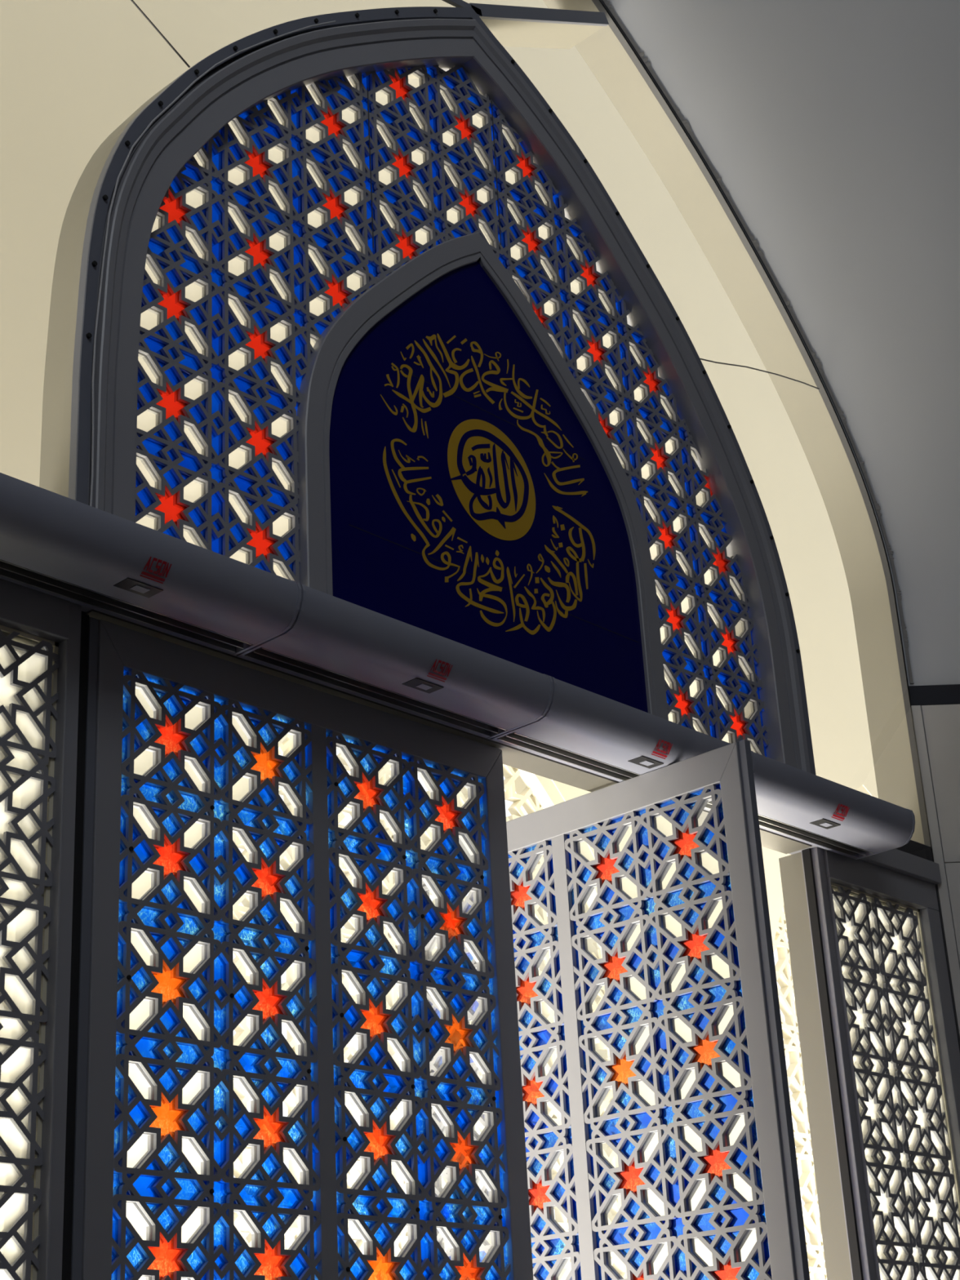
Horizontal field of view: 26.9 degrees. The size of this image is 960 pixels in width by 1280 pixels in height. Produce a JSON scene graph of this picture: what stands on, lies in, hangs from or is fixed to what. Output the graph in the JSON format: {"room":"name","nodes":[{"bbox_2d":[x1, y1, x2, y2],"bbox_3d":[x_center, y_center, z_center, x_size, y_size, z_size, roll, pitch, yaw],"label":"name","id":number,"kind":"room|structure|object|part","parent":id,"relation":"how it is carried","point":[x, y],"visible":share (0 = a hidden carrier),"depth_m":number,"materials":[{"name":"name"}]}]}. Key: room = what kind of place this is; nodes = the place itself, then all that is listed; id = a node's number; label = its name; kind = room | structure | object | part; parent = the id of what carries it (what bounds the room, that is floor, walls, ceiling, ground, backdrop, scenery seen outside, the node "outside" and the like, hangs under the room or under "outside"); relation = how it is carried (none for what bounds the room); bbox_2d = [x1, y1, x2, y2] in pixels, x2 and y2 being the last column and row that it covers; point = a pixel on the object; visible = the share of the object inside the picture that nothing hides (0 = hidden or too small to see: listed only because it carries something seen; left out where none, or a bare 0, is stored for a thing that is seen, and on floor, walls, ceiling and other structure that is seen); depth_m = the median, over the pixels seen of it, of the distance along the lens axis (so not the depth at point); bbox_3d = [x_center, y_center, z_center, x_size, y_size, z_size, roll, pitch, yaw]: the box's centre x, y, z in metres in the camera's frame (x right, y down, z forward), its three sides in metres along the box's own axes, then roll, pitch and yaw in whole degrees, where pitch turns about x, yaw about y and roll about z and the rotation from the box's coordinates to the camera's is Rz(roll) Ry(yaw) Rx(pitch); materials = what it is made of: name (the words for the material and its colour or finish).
{"room":"mosque","nodes":[
{"label":"mosque","id":0,"kind":"room"},
{"bbox_2d":[0,0,878,1279],"bbox_3d":[-0.080,-0.888,10.259,0.240,12.930,19.800,-23,-30,38],"label":"wall","id":1,"kind":"structure","parent":0,"point":[72,72],"depth_m":9.65,"materials":[{"name":"beige paint"}]},
{"bbox_2d":[216,721,648,1279],"bbox_3d":[-0.162,2.282,8.495,0.120,5.130,2.580,-23,-30,38],"label":"window","id":2,"kind":"structure","parent":1,"relation":"in","point":[540,793],"depth_m":8.66,"materials":[{"name":"white glass"}]},
{"bbox_2d":[769,785,943,1279],"bbox_3d":[2.376,3.237,11.041,0.120,5.130,2.580,-23,-30,38],"label":"window","id":3,"kind":"structure","parent":1,"relation":"in","point":[811,1212],"depth_m":10.76,"materials":[{"name":"white glass"}]},
{"bbox_2d":[542,0,955,1279],"bbox_3d":[-0.020,-0.103,5.961,0.165,8.086,6.414,-23,-30,38],"label":"wall reveal","id":4,"kind":"structure","parent":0,"point":[815,428],"depth_m":7.79,"materials":[{"name":"beige paint"}]},
{"bbox_2d":[0,578,70,1279],"bbox_3d":[-1.149,1.455,3.717,0.069,3.570,0.777,-23,-30,38],"label":"lattice panel","id":5,"kind":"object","parent":4,"relation":"in","point":[34,624],"depth_m":4.36,"materials":[{"name":"grey paint"}]},
{"bbox_3d":[-1.237,-0.137,4.401,0.063,0.099,0.777,-23,-30,38],"label":"rail","id":6,"kind":"part","parent":5,"relation":"part of","materials":[{"name":"grey metal"}]},
{"bbox_2d":[0,472,301,655],"bbox_3d":[-0.835,-0.177,4.616,0.247,0.135,0.921,-23,-30,38],"label":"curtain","id":7,"kind":"object","parent":4,"relation":"hanging from","point":[53,544],"visible":1,"depth_m":4.59,"materials":[{"name":"metal"}]},
{"bbox_2d":[0,559,251,652],"bbox_3d":[-0.887,-0.101,4.640,0.065,0.016,0.891,-23,-30,38],"label":"outlet","id":8,"kind":"object","parent":7,"relation":"attached to","point":[13,571],"depth_m":4.69,"materials":[{"name":"metal"}]},
{"bbox_2d":[129,584,150,593],"bbox_3d":[-0.778,-0.118,4.596,0.025,0.004,0.039,-23,-30,38],"label":"switch","id":9,"kind":"object","parent":7,"relation":"attached to","point":[134,588],"depth_m":4.59,"materials":[{"name":"white plastic"}]},
{"bbox_2d":[236,582,553,738],"bbox_3d":[-0.203,0.061,5.251,0.247,0.135,0.921,-23,-30,38],"label":"curtain","id":10,"kind":"object","parent":4,"relation":"hanging from","point":[333,642],"visible":0.94,"depth_m":5.18,"materials":[{"name":"metal"}]},
{"bbox_2d":[245,647,506,736],"bbox_3d":[-0.255,0.137,5.274,0.065,0.016,0.891,-23,-30,38],"label":"outlet","id":11,"kind":"object","parent":10,"relation":"attached to","point":[276,658],"depth_m":5.25,"materials":[{"name":"metal"}]},
{"bbox_2d":[415,683,432,689],"bbox_3d":[-0.145,0.120,5.230,0.025,0.004,0.039,-23,-30,38],"label":"switch","id":12,"kind":"object","parent":10,"relation":"attached to","point":[418,686],"depth_m":5.23,"materials":[{"name":"white plastic"}]},
{"bbox_2d":[39,6,816,775],"bbox_3d":[-0.009,-0.890,6.245,0.164,2.632,3.072,-23,-30,38],"label":"window","id":13,"kind":"structure","parent":4,"relation":"in","point":[758,678],"depth_m":6.03,"materials":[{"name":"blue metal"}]},
{"bbox_2d":[89,20,336,506],"bbox_3d":[-0.680,-1.077,5.410,0.005,1.989,0.859,-23,-30,38],"label":"cable","id":14,"kind":"object","parent":13,"relation":"attached to","point":[334,21],"visible":0.98,"depth_m":5.10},
{"bbox_2d":[296,231,668,719],"bbox_3d":[0.025,-0.523,6.073,0.042,1.680,1.536,-23,-30,38],"label":"calligraphy panel","id":15,"kind":"object","parent":13,"relation":"attached to","point":[458,482],"visible":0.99,"depth_m":6.02,"materials":[{"name":"blue metal"}]},
{"bbox_2d":[86,608,812,853],"bbox_3d":[0.064,0.326,5.769,0.105,0.008,2.970,-23,-30,38],"label":"trim","id":16,"kind":"structure","parent":4,"relation":"attached to","point":[512,757],"depth_m":5.70,"materials":[{"name":"beige paint"}]},
{"bbox_2d":[70,601,941,884],"bbox_3d":[0.047,0.245,5.763,0.141,0.144,4.602,-23,-30,38],"label":"trim","id":17,"kind":"structure","parent":4,"relation":"attached to","point":[910,860],"depth_m":7.12,"materials":[{"name":"grey metal"}]},
{"bbox_2d":[405,739,809,1279],"bbox_3d":[0.340,2.143,5.477,1.434,3.565,0.038,-23,-30,39],"label":"door","id":18,"kind":"structure","parent":4,"relation":"in","point":[763,1154],"depth_m":5.71,"materials":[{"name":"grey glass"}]},
{"bbox_3d":[0.242,0.559,6.169,1.407,0.101,0.037,-23,-30,39],"label":"rail","id":19,"kind":"part","parent":18,"relation":"part of","materials":[{"name":"grey metal"}]},
{"bbox_2d":[490,676,752,795],"bbox_3d":[0.430,0.299,5.885,0.247,0.135,0.921,-23,-30,38],"label":"curtain","id":20,"kind":"object","parent":4,"relation":"hanging from","point":[580,728],"visible":0.65,"depth_m":5.73,"materials":[{"name":"metal"}]},
{"bbox_2d":[497,732,694,795],"bbox_3d":[0.378,0.375,5.909,0.065,0.016,0.891,-23,-30,38],"label":"outlet","id":21,"kind":"object","parent":20,"relation":"attached to","point":[526,741],"depth_m":5.79,"materials":[{"name":"metal"}]},
{"bbox_2d":[639,760,654,765],"bbox_3d":[0.487,0.358,5.865,0.025,0.004,0.039,-23,-30,38],"label":"switch","id":22,"kind":"object","parent":20,"relation":"attached to","point":[642,762],"depth_m":5.86,"materials":[{"name":"white plastic"}]},
{"bbox_2d":[692,751,915,859],"bbox_3d":[1.062,0.537,6.520,0.247,0.135,0.921,-23,-30,38],"label":"curtain","id":23,"kind":"object","parent":4,"relation":"hanging from","point":[793,802],"visible":0.78,"depth_m":6.49,"materials":[{"name":"metal"}]},
{"bbox_2d":[705,800,873,857],"bbox_3d":[1.010,0.613,6.543,0.065,0.016,0.891,-23,-30,38],"label":"outlet","id":24,"kind":"object","parent":23,"relation":"attached to","point":[769,822],"depth_m":6.62,"materials":[{"name":"metal"}]},
{"bbox_2d":[819,822,832,826],"bbox_3d":[1.120,0.596,6.500,0.025,0.004,0.039,-23,-30,38],"label":"switch","id":25,"kind":"object","parent":23,"relation":"attached to","point":[821,824],"depth_m":6.50,"materials":[{"name":"white plastic"}]},
{"bbox_2d":[822,848,959,1279],"bbox_3d":[1.472,2.442,6.348,0.069,3.570,0.717,-23,-30,38],"label":"lattice panel","id":26,"kind":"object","parent":4,"relation":"in","point":[875,890],"depth_m":6.79,"materials":[{"name":"white glass"}]},
{"bbox_3d":[1.390,0.851,7.037,0.063,0.099,0.702,-23,-30,38],"label":"rail","id":27,"kind":"part","parent":26,"relation":"part of","materials":[{"name":"grey metal"}]},
{"bbox_2d":[600,0,959,969],"bbox_3d":[0.533,-3.508,6.686,1.800,14.848,19.014,-23,-30,38],"label":"wall","id":28,"kind":"structure","parent":0,"point":[831,128],"depth_m":7.81,"materials":[{"name":"grey paint"}]},
{"bbox_2d":[130,0,819,389],"bbox_3d":[-0.072,-1.332,6.473,0.192,3.490,4.614,-23,-30,38],"label":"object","id":29,"kind":"structure","parent":28,"relation":"in","point":[514,26],"depth_m":7.18,"materials":[{"name":"paint"}]},
{"bbox_2d":[602,0,914,684],"bbox_3d":[-0.021,-1.706,6.560,0.021,2.789,4.672,-23,-30,38],"label":"trim","id":30,"kind":"structure","parent":28,"relation":"attached to","point":[606,2],"depth_m":7.76,"materials":[{"name":"black metal"}]},
{"bbox_2d":[591,0,959,1051],"bbox_3d":[0.078,0.304,5.710,0.024,7.130,4.632,-23,-30,38],"label":"trim","id":31,"kind":"structure","parent":28,"relation":"attached to","point":[598,4],"depth_m":7.69,"materials":[{"name":"grey metal"}]},
{"bbox_2d":[911,704,959,1035],"bbox_3d":[2.956,2.165,6.782,2.451,4.269,0.014,-2,-23,-3],"label":"wall","id":32,"kind":"structure","parent":0,"point":[941,722],"depth_m":7.41,"materials":[{"name":"grey paint"}]},
{"bbox_2d":[907,684,959,706],"bbox_3d":[2.844,0.170,7.645,2.451,0.078,0.009,-2,-23,-3],"label":"trim","id":33,"kind":"structure","parent":32,"relation":"attached to","point":[929,695],"depth_m":7.58,"materials":[{"name":"black stone"}]},
{"bbox_3d":[2.575,2.974,3.097,5.550,0.090,14.400,-23,-30,38],"label":"floor","id":34,"kind":"structure","parent":0,"visible":0},
{"bbox_2d":[1,602,88,1279],"bbox_3d":[-0.898,1.581,4.042,0.159,3.570,0.080,-23,-30,38],"label":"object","id":35,"kind":"object","parent":34,"relation":"on","point":[66,1046],"visible":0.47,"depth_m":4.38,"materials":[{"name":"white glass"}]},
{"bbox_2d":[71,617,533,1279],"bbox_3d":[-0.347,1.768,4.531,0.038,3.565,1.434,-23,-30,38],"label":"door","id":36,"kind":"structure","parent":35,"relation":"attached to","point":[117,851],"depth_m":4.86,"materials":[{"name":"paint"}]},
{"bbox_3d":[-0.428,0.183,5.224,0.037,0.101,1.407,-23,-30,38],"label":"rail","id":37,"kind":"part","parent":36,"relation":"part of","materials":[{"name":"grey metal"}]},
{"bbox_2d":[778,847,876,1279],"bbox_3d":[1.180,2.363,6.127,0.159,3.570,0.050,-23,-30,38],"label":"door frame","id":38,"kind":"structure","parent":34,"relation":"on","point":[847,1246],"depth_m":6.52,"materials":[{"name":"grey metal"}]}
]}

